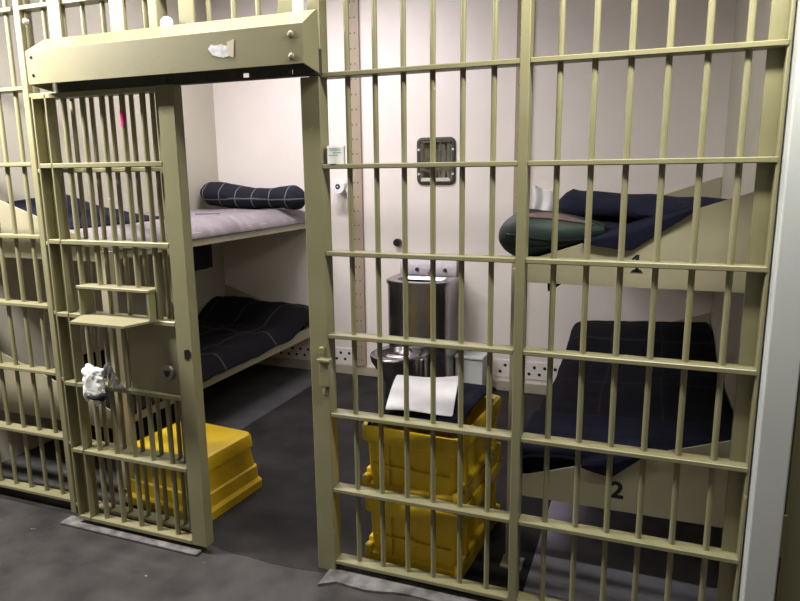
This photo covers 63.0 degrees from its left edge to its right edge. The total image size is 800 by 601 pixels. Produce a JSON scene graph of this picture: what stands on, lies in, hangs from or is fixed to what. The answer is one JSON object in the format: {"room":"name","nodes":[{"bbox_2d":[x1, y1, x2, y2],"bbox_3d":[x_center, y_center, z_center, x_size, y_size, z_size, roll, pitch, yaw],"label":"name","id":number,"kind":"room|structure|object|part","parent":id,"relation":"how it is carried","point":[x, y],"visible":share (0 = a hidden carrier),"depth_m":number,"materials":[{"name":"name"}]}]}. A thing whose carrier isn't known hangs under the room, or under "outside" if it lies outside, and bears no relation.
{"room":"prison interior","nodes":[
{"label":"prison interior","id":0,"kind":"room"},
{"bbox_2d":[0,0,224,462],"bbox_3d":[-2.172,-0.900,4.758,0.100,3.500,2.640,4,12,21],"label":"wall","id":1,"kind":"structure","parent":0,"point":[197,100],"depth_m":4.62,"materials":[{"name":"beige paint"}]},
{"bbox_2d":[0,364,722,600],"bbox_3d":[-0.908,1.263,2.985,9.000,0.103,5.980,4,12,21],"label":"floor","id":2,"kind":"structure","parent":0,"point":[276,524],"depth_m":3.18,"materials":[{"name":"paint"}]},
{"bbox_2d":[0,0,260,532],"bbox_3d":[-1.699,-0.590,3.138,2.898,3.500,0.094,4,12,21],"label":"bars","id":3,"kind":"object","parent":2,"relation":"on","point":[22,10],"visible":0.64,"depth_m":3.19,"materials":[{"name":"green paint"}]},
{"bbox_3d":[-1.740,-0.595,3.166,0.036,3.500,0.070,4,12,21],"label":"post","id":4,"kind":"part","parent":3,"relation":"part of","materials":[{"name":"beige metal"}]},
{"bbox_3d":[-1.018,-0.550,2.895,0.045,3.500,0.070,4,12,21],"label":"door post","id":5,"kind":"part","parent":3,"relation":"part of","materials":[{"name":"beige metal"}]},
{"bbox_2d":[61,516,205,555],"bbox_3d":[-1.336,1.162,3.237,0.850,0.014,0.075,4,12,21],"label":"trim","id":6,"kind":"structure","parent":2,"relation":"on","point":[73,521],"depth_m":3.21,"materials":[{"name":"metal"}]},
{"bbox_2d":[0,180,309,490],"bbox_3d":[-1.595,-0.006,4.824,1.028,1.707,2.426,4,12,21],"label":"bunk bed","id":7,"kind":"object","parent":2,"relation":"on","point":[5,215],"visible":0.36,"depth_m":3.84,"materials":[{"name":"beige paint"}]},
{"bbox_3d":[-2.050,-0.435,3.645,0.956,0.405,0.008,4,12,21],"label":"plate","id":8,"kind":"part","parent":7,"relation":"part of","materials":[{"name":"beige paint"}]},
{"bbox_3d":[-2.039,0.504,3.828,0.956,0.405,0.008,4,12,21],"label":"plate","id":9,"kind":"part","parent":7,"relation":"part of","materials":[{"name":"beige paint"}]},
{"bbox_3d":[-1.572,0.398,3.624,0.056,1.348,0.056,4,12,21],"label":"leg","id":10,"kind":"part","parent":7,"relation":"part of","materials":[{"name":"beige paint"}]},
{"bbox_2d":[70,208,305,250],"bbox_3d":[-1.611,-0.559,4.744,0.956,0.132,2.318,4,12,21],"label":"mattress","id":11,"kind":"object","parent":7,"relation":"on","point":[229,221],"depth_m":4.71,"materials":[{"name":"white fabric"}]},
{"bbox_2d":[6,195,164,228],"bbox_3d":[-1.964,-0.584,4.167,0.658,0.191,0.948,4,12,21],"label":"blanket","id":12,"kind":"object","parent":11,"relation":"on","point":[21,204],"visible":0.3,"depth_m":3.98,"materials":[{"name":"blue fabric"}]},
{"bbox_3d":[-1.432,-0.644,4.854,0.179,0.008,0.033,-2,11,-6],"label":"strip","id":13,"kind":"part","parent":11,"relation":"part of","materials":[{"name":"white fabric"}]},
{"bbox_2d":[200,182,304,209],"bbox_3d":[-1.248,-0.894,5.560,1.015,0.236,0.324,4,12,21],"label":"roll","id":14,"kind":"object","parent":11,"relation":"on","point":[223,194],"visible":0.94,"depth_m":5.44,"materials":[{"name":"black fabric"}]},
{"bbox_2d":[193,244,212,270],"bbox_3d":[-1.673,-0.409,5.371,0.298,0.360,0.070,4,12,21],"label":"hanging cloth","id":15,"kind":"object","parent":7,"relation":"hanging from","point":[202,255],"visible":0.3,"depth_m":5.37,"materials":[{"name":"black fabric"}]},
{"bbox_3d":[-1.181,-0.469,4.599,0.014,0.088,2.376,4,12,21],"label":"rail","id":16,"kind":"part","parent":7,"relation":"part of","materials":[{"name":"beige metal"}]},
{"bbox_3d":[-1.171,0.471,4.782,0.014,0.088,2.376,4,12,21],"label":"rail","id":17,"kind":"part","parent":7,"relation":"part of","materials":[{"name":"beige metal"}]},
{"bbox_3d":[-1.197,0.072,6.000,0.956,0.405,0.008,4,12,21],"label":"plate","id":18,"kind":"part","parent":7,"relation":"part of","materials":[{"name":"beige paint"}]},
{"bbox_2d":[126,421,261,520],"bbox_3d":[-1.146,0.920,3.631,0.574,0.335,0.484,5,12,25],"label":"crate","id":19,"kind":"object","parent":2,"relation":"on","point":[233,474],"visible":0.38,"depth_m":3.51,"materials":[{"name":"yellow plastic"}]},
{"bbox_2d":[318,566,496,600],"bbox_3d":[0.443,1.267,2.606,1.650,0.012,0.154,4,12,21],"label":"trim","id":20,"kind":"structure","parent":2,"relation":"on","point":[359,580],"depth_m":2.80,"materials":[{"name":"metal"}]},
{"bbox_2d":[370,259,458,399],"bbox_3d":[0.104,0.246,5.076,0.529,1.078,0.852,4,12,21],"label":"toilet","id":21,"kind":"object","parent":2,"relation":"on","point":[447,272],"visible":0.59,"depth_m":5.06,"materials":[{"name":"silver metal"}]},
{"bbox_3d":[-0.025,0.598,4.995,0.380,0.422,0.483,4,12,21],"label":"toilet bowl","id":22,"kind":"part","parent":21,"relation":"part of","materials":[{"name":"silver metal"}]},
{"bbox_2d":[386,273,458,286],"bbox_3d":[0.170,-0.134,5.188,0.529,0.091,0.460,4,12,21],"label":"basin","id":23,"kind":"object","parent":21,"relation":"in","point":[414,279],"depth_m":5.20,"materials":[{"name":"silver metal"}]},
{"bbox_2d":[365,461,499,578],"bbox_3d":[0.175,1.001,3.140,0.469,0.335,0.620,4,12,24],"label":"crate","id":24,"kind":"object","parent":2,"relation":"on","point":[420,518],"visible":0.39,"depth_m":2.89,"materials":[{"name":"yellow plastic"}]},
{"bbox_2d":[362,394,500,513],"bbox_3d":[0.168,0.671,3.077,0.469,0.335,0.620,5,12,25],"label":"crate","id":25,"kind":"object","parent":24,"relation":"on","point":[474,447],"visible":0.65,"depth_m":2.84,"materials":[{"name":"yellow plastic"}]},
{"bbox_2d":[367,383,495,434],"bbox_3d":[0.162,0.477,3.035,0.458,0.104,0.568,4,12,21],"label":"cloth","id":26,"kind":"object","parent":25,"relation":"on","point":[472,393],"visible":0.23,"depth_m":2.89,"materials":[{"name":"fabric"}]},
{"bbox_2d":[386,375,457,416],"bbox_3d":[0.106,0.425,2.977,0.304,0.071,0.352,1,11,10],"label":"paper sheet","id":27,"kind":"object","parent":26,"relation":"on","point":[419,387],"visible":0.86,"depth_m":2.94,"materials":[{"name":"white paper"}]},
{"bbox_2d":[455,350,486,384],"bbox_3d":[0.582,0.584,5.326,0.238,0.310,0.180,4,12,21],"label":"block","id":28,"kind":"object","parent":2,"relation":"on","point":[475,362],"visible":0.51,"depth_m":5.25,"materials":[{"name":"white paint"}]},
{"bbox_2d":[300,0,795,600],"bbox_3d":[0.404,-0.458,2.342,1.682,3.500,0.106,4,12,21],"label":"bars","id":29,"kind":"object","parent":2,"relation":"on","point":[314,97],"visible":1,"depth_m":2.40,"materials":[{"name":"green paint"}]},
{"bbox_2d":[326,145,344,163],"bbox_3d":[-0.254,-0.578,2.591,0.076,0.070,0.076,4,12,21],"label":"carton","id":30,"kind":"object","parent":29,"relation":"on","point":[336,153],"visible":0.95,"depth_m":2.56,"materials":[{"name":"white cardboard"}]},
{"bbox_3d":[-0.254,-0.608,2.586,0.076,0.009,0.076,4,12,21],"label":"lid","id":31,"kind":"part","parent":30,"relation":"part of","materials":[{"name":"white paper"}]},
{"bbox_3d":[0.445,-0.459,2.345,0.034,3.500,0.070,4,12,21],"label":"post","id":32,"kind":"part","parent":29,"relation":"part of","materials":[{"name":"beige metal"}]},
{"bbox_3d":[1.171,-0.419,2.095,0.050,3.500,0.018,4,12,21],"label":"post","id":33,"kind":"part","parent":29,"relation":"part of","materials":[{"name":"beige metal"}]},
{"bbox_2d":[500,177,753,570],"bbox_3d":[1.334,0.176,3.724,0.988,1.707,2.426,4,12,21],"label":"bunk bed","id":34,"kind":"object","parent":2,"relation":"on","point":[715,219],"visible":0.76,"depth_m":2.62,"materials":[{"name":"beige paint"}]},
{"bbox_3d":[0.504,0.527,2.844,0.056,1.348,0.056,4,12,21],"label":"leg","id":35,"kind":"part","parent":34,"relation":"part of","materials":[{"name":"beige paint"}]},
{"bbox_2d":[525,469,541,473],"bbox_3d":[1.380,0.593,3.813,0.888,0.095,2.338,4,12,21],"label":"mattress","id":36,"kind":"object","parent":34,"relation":"on","point":[527,471],"visible":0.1,"depth_m":2.89,"materials":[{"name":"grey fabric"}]},
{"bbox_2d":[522,411,731,470],"bbox_3d":[1.022,0.708,2.998,0.953,0.240,0.518,4,12,21],"label":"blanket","id":37,"kind":"object","parent":36,"relation":"on","point":[661,433],"visible":0.46,"depth_m":3.01,"materials":[{"name":"blue fabric"}]},
{"bbox_2d":[523,320,732,462],"bbox_3d":[1.346,0.494,3.799,0.952,0.321,2.318,4,12,21],"label":"blanket","id":38,"kind":"object","parent":36,"relation":"on","point":[668,339],"visible":0.55,"depth_m":3.83,"materials":[{"name":"black fabric"}]},
{"bbox_2d":[547,283,560,290],"bbox_3d":[0.705,-0.095,2.994,0.068,0.111,0.021,5,12,27],"label":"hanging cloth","id":39,"kind":"object","parent":34,"relation":"hanging from","point":[548,284],"visible":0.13,"depth_m":3.01,"materials":[{"name":"black fabric"}]},
{"bbox_2d":[581,435,641,476],"bbox_3d":[0.918,0.656,2.816,0.239,0.125,0.247,4,12,21],"label":"blanket corner","id":40,"kind":"object","parent":34,"relation":"hanging from","point":[597,463],"visible":0.62,"depth_m":2.73,"materials":[{"name":"blue fabric"}]},
{"bbox_3d":[0.957,0.691,2.702,0.916,0.405,0.008,4,12,21],"label":"plate","id":41,"kind":"part","parent":34,"relation":"part of","materials":[{"name":"beige paint"}]},
{"bbox_2d":[583,203,693,250],"bbox_3d":[0.959,-0.300,2.610,0.409,0.178,0.247,4,12,21],"label":"blanket corner","id":42,"kind":"object","parent":34,"relation":"hanging from","point":[638,232],"visible":0.7,"depth_m":2.52,"materials":[{"name":"blue fabric"}]},
{"bbox_3d":[0.946,-0.249,2.519,0.916,0.405,0.008,4,12,21],"label":"plate","id":43,"kind":"part","parent":34,"relation":"part of","materials":[{"name":"beige paint"}]},
{"bbox_3d":[1.799,0.259,4.874,0.916,0.405,0.008,4,12,21],"label":"plate","id":44,"kind":"part","parent":34,"relation":"part of","materials":[{"name":"beige paint"}]},
{"bbox_3d":[1.789,-0.681,4.691,0.916,0.405,0.008,4,12,21],"label":"plate","id":45,"kind":"part","parent":34,"relation":"part of","materials":[{"name":"beige paint"}]},
{"bbox_3d":[1.370,-0.347,3.630,0.888,0.095,2.338,4,12,21],"label":"mattress","id":46,"kind":"object","parent":34,"relation":"on","visible":0},
{"bbox_2d":[499,209,604,256],"bbox_3d":[0.628,-0.279,2.715,0.425,0.204,0.254,4,12,21],"label":"bag","id":47,"kind":"object","parent":46,"relation":"on","point":[571,228],"visible":0.7,"depth_m":2.63,"materials":[{"name":"green fabric"}]},
{"bbox_2d":[533,220,626,256],"bbox_3d":[1.372,-0.428,3.604,0.883,0.206,2.319,4,12,21],"label":"blanket","id":48,"kind":"object","parent":46,"relation":"on","point":[609,225],"visible":0.02,"depth_m":2.71,"materials":[{"name":"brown fabric"}]},
{"bbox_2d":[559,189,727,223],"bbox_3d":[1.140,-0.410,2.990,0.800,0.201,0.569,4,12,21],"label":"bundle","id":49,"kind":"object","parent":48,"relation":"on","point":[605,205],"visible":0.41,"depth_m":2.84,"materials":[{"name":"blue fabric"}]},
{"bbox_2d":[774,373,799,600],"bbox_3d":[1.621,-0.386,1.903,0.707,3.500,0.062,4,12,21],"label":"steel plate","id":50,"kind":"object","parent":2,"relation":"on","point":[788,574],"visible":0.6,"depth_m":2.24,"materials":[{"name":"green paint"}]},
{"bbox_2d":[211,0,736,384],"bbox_3d":[0.301,-1.027,5.267,4.350,3.500,0.100,4,12,21],"label":"wall","id":51,"kind":"structure","parent":0,"point":[258,123],"depth_m":5.08,"materials":[{"name":"paint"}]},
{"bbox_2d":[272,344,351,363],"bbox_3d":[-0.888,0.469,5.968,1.050,0.145,0.008,4,12,21],"label":"vent strip","id":52,"kind":"object","parent":51,"relation":"attached to","point":[297,351],"visible":0.38,"depth_m":5.95,"materials":[{"name":"paint"}]},
{"bbox_2d":[331,179,347,208],"bbox_3d":[-0.484,-0.886,5.474,0.144,0.258,0.130,4,12,21],"label":"toilet roll","id":53,"kind":"object","parent":51,"relation":"attached to","point":[339,186],"visible":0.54,"depth_m":5.41,"materials":[{"name":"paper"}]},
{"bbox_2d":[349,0,366,366],"bbox_3d":[-0.364,-1.097,5.441,0.103,3.415,0.029,4,12,21],"label":"strut","id":54,"kind":"object","parent":51,"relation":"attached to","point":[354,24],"visible":0.88,"depth_m":5.44,"materials":[{"name":"beige paint"}]},
{"bbox_2d":[393,238,401,246],"bbox_3d":[-0.019,-0.482,5.416,0.068,0.068,0.055,4,12,21],"label":"wall fitting","id":55,"kind":"object","parent":51,"relation":"attached to","point":[397,242],"visible":1,"depth_m":5.39,"materials":[{"name":"black plastic"}]},
{"bbox_2d":[256,356,546,394],"bbox_3d":[0.298,0.660,5.539,4.150,0.085,0.020,4,12,21],"label":"baseboard","id":56,"kind":"structure","parent":51,"relation":"attached to","point":[533,388],"depth_m":5.79,"materials":[{"name":"paint"}]},
{"bbox_2d":[400,259,458,276],"bbox_3d":[0.238,-0.283,5.343,0.485,0.144,0.072,4,12,21],"label":"backsplash","id":57,"kind":"structure","parent":51,"relation":"attached to","point":[452,267],"depth_m":5.31,"materials":[{"name":"metal"}]},
{"bbox_2d":[417,137,455,184],"bbox_3d":[0.285,-1.108,5.189,0.320,0.370,0.026,4,12,21],"label":"wall mirror","id":58,"kind":"object","parent":51,"relation":"attached to","point":[445,146],"visible":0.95,"depth_m":5.18,"materials":[{"name":"metal"}]},
{"bbox_2d":[494,359,508,376],"bbox_3d":[0.831,0.550,5.316,0.130,0.145,0.008,4,12,21],"label":"vent strip","id":59,"kind":"object","parent":51,"relation":"attached to","point":[501,366],"visible":0.83,"depth_m":5.32,"materials":[{"name":"paint"}]},
{"bbox_2d":[512,0,521,267],"bbox_3d":[0.920,-1.017,4.959,0.105,3.415,0.029,4,12,21],"label":"strut","id":60,"kind":"object","parent":51,"relation":"attached to","point":[519,1],"visible":0.1,"depth_m":4.88,"materials":[{"name":"beige paint"}]},
{"bbox_2d":[525,361,559,381],"bbox_3d":[1.170,0.571,5.189,0.385,0.145,0.008,4,12,21],"label":"vent strip","id":61,"kind":"object","parent":51,"relation":"attached to","point":[533,370],"visible":0.6,"depth_m":5.21,"materials":[{"name":"paint"}]},
{"bbox_2d":[532,185,552,210],"bbox_3d":[1.082,-0.733,4.935,0.202,0.282,0.063,4,12,21],"label":"towel","id":62,"kind":"object","parent":51,"relation":"hanging from","point":[543,198],"visible":0.61,"depth_m":4.92,"materials":[{"name":"white fabric"}]},
{"bbox_2d":[710,0,770,419],"bbox_3d":[1.800,-0.653,3.265,0.100,3.500,2.640,4,12,21],"label":"wall","id":63,"kind":"structure","parent":0,"point":[742,6],"depth_m":3.53,"materials":[{"name":"beige paint"}]},
{"bbox_2d":[737,0,799,600],"bbox_3d":[1.234,-0.404,2.017,0.095,3.500,0.138,4,12,21],"label":"trim","id":64,"kind":"structure","parent":63,"relation":"attached to","point":[780,357],"depth_m":2.09,"materials":[{"name":"grey paint"}]},
{"bbox_3d":[-0.946,-2.269,2.297,9.000,0.100,5.980,4,12,21],"label":"ceiling","id":65,"kind":"structure","parent":0,"visible":0},
{"bbox_2d":[25,0,321,92],"bbox_3d":[-0.965,-1.563,2.537,1.368,1.376,0.178,4,12,21],"label":"header beam","id":66,"kind":"structure","parent":65,"relation":"hanging from","point":[271,46],"depth_m":2.58,"materials":[{"name":"beige metal"}]},
{"bbox_3d":[-1.584,-1.036,2.860,0.004,0.222,0.119,4,12,21],"label":"plate","id":67,"kind":"part","parent":66,"relation":"part of","materials":[{"name":"green paint"}]},
{"bbox_2d":[31,84,213,547],"bbox_3d":[-1.303,0.125,2.964,0.791,2.086,0.200,4,12,21],"label":"sliding door","id":68,"kind":"structure","parent":66,"relation":"hanging from","point":[164,353],"depth_m":3.00,"materials":[{"name":"green paint"}]},
{"bbox_2d":[81,363,106,406],"bbox_3d":[-1.450,0.403,3.098,0.142,0.206,0.054,4,12,21],"label":"rag","id":69,"kind":"object","parent":68,"relation":"attached to","point":[93,379],"visible":1,"depth_m":3.08,"materials":[{"name":"white fabric"}]},
{"bbox_3d":[-1.325,-0.902,2.846,0.698,0.022,0.056,4,12,21],"label":"rail","id":70,"kind":"part","parent":68,"relation":"part of","materials":[{"name":"beige metal"}]},
{"bbox_3d":[-1.321,-0.603,2.905,0.698,0.022,0.056,4,12,21],"label":"rail","id":71,"kind":"part","parent":68,"relation":"part of","materials":[{"name":"beige metal"}]},
{"bbox_3d":[-1.318,-0.261,2.971,0.698,0.022,0.056,4,12,21],"label":"rail","id":72,"kind":"part","parent":68,"relation":"part of","materials":[{"name":"metal"}]},
{"bbox_2d":[70,314,153,328],"bbox_3d":[-1.322,0.094,2.934,0.415,0.010,0.144,4,12,21],"label":"shelf","id":73,"kind":"object","parent":68,"relation":"attached to","point":[120,322],"depth_m":2.91,"materials":[{"name":"beige metal"}]},
{"bbox_2d":[104,363,123,391],"bbox_3d":[-1.339,0.359,3.052,0.105,0.135,0.026,4,12,21],"label":"rag","id":74,"kind":"object","parent":68,"relation":"hanging from","point":[116,385],"visible":1,"depth_m":3.04,"materials":[{"name":"fabric"}]},
{"bbox_3d":[-1.314,0.082,3.038,0.698,0.022,0.056,4,12,21],"label":"rail","id":75,"kind":"part","parent":68,"relation":"part of","materials":[{"name":"metal"}]},
{"bbox_3d":[-1.292,-0.057,2.988,0.425,0.014,0.081,4,12,21],"label":"food slot frame","id":76,"kind":"part","parent":68,"relation":"part of","materials":[{"name":"green paint"}]},
{"bbox_3d":[-1.310,0.421,3.104,0.698,0.022,0.056,4,12,21],"label":"rail","id":77,"kind":"part","parent":68,"relation":"part of","materials":[{"name":"beige metal"}]},
{"bbox_3d":[-1.306,0.764,3.171,0.698,0.022,0.056,4,12,21],"label":"rail","id":78,"kind":"part","parent":68,"relation":"part of","materials":[{"name":"beige metal"}]},
{"bbox_3d":[-1.302,1.123,3.241,0.698,0.022,0.056,4,12,21],"label":"rail","id":79,"kind":"part","parent":68,"relation":"part of","materials":[{"name":"metal"}]},
{"bbox_3d":[-1.124,0.263,3.002,0.297,0.345,0.014,4,12,21],"label":"lock plate","id":80,"kind":"part","parent":68,"relation":"part of","materials":[{"name":"green paint"}]},
{"bbox_3d":[-0.956,-1.135,2.673,0.056,0.056,0.045,4,12,21],"label":"knob","id":81,"kind":"part","parent":66,"relation":"part of","materials":[{"name":"white paint"}]},
{"bbox_3d":[-0.330,-0.958,2.389,0.006,0.222,0.119,4,12,21],"label":"plate","id":82,"kind":"part","parent":66,"relation":"part of","materials":[{"name":"green paint"}]},
{"bbox_3d":[-1.655,0.404,4.953,0.846,0.095,2.338,4,12,21],"label":"mattress","id":83,"kind":"object","parent":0,"visible":0},
{"bbox_2d":[44,296,308,413],"bbox_3d":[-1.594,0.304,4.909,0.973,0.267,2.310,4,12,21],"label":"blanket","id":84,"kind":"object","parent":83,"relation":"on","point":[233,330],"visible":0.49,"depth_m":5.34,"materials":[{"name":"black fabric"}]}
]}

